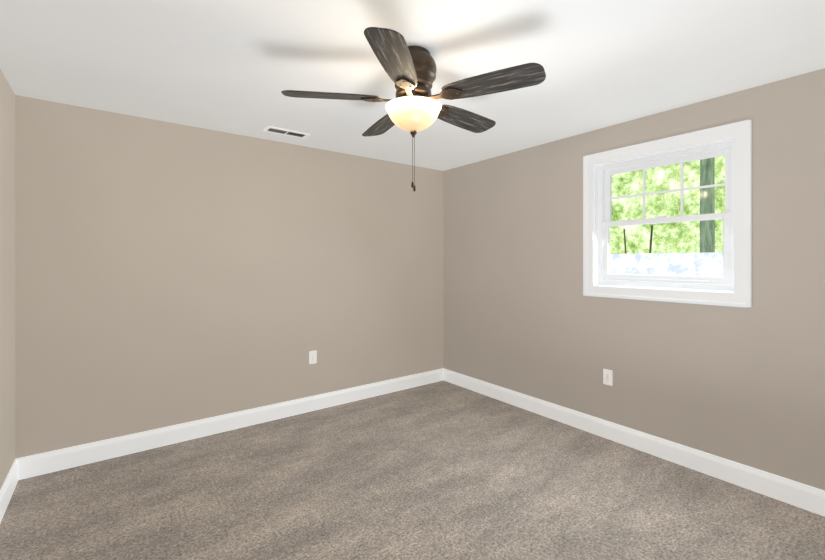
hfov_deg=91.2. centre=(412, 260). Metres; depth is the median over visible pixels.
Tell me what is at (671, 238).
foliage
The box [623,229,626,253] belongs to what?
sapling
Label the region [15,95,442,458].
wall
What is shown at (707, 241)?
trunk
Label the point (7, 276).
wall
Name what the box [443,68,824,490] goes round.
wall
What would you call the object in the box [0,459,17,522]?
baseboard
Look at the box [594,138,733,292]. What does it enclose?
liner
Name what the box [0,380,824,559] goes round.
floor
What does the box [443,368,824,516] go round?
baseboard
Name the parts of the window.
window sash upper, glass, frame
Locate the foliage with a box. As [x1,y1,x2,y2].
[610,156,724,253]
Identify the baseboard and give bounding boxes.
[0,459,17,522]
[16,368,442,479]
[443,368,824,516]
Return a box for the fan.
[281,27,545,191]
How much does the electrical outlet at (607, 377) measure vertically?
0.118 m
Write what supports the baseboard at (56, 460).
attached to the wall at (167, 274)
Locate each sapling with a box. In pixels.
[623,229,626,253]
[649,225,652,252]
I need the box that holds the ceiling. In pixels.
[0,0,824,170]
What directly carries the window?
in the wall at (522, 314)
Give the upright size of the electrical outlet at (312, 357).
0.118 m
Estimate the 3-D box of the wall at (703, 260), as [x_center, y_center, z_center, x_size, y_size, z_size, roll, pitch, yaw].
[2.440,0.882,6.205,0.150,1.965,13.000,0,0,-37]
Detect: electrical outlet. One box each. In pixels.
[309,350,316,363]
[603,369,612,385]
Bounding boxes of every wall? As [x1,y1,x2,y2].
[0,69,14,489]
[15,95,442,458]
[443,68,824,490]
[610,252,722,276]
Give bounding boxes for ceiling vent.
[263,126,309,138]
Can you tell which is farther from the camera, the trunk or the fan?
the trunk
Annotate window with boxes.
[583,120,751,307]
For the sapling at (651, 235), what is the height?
2.482 m
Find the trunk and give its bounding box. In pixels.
[700,157,714,252]
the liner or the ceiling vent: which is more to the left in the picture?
the ceiling vent
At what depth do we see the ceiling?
2.08 m

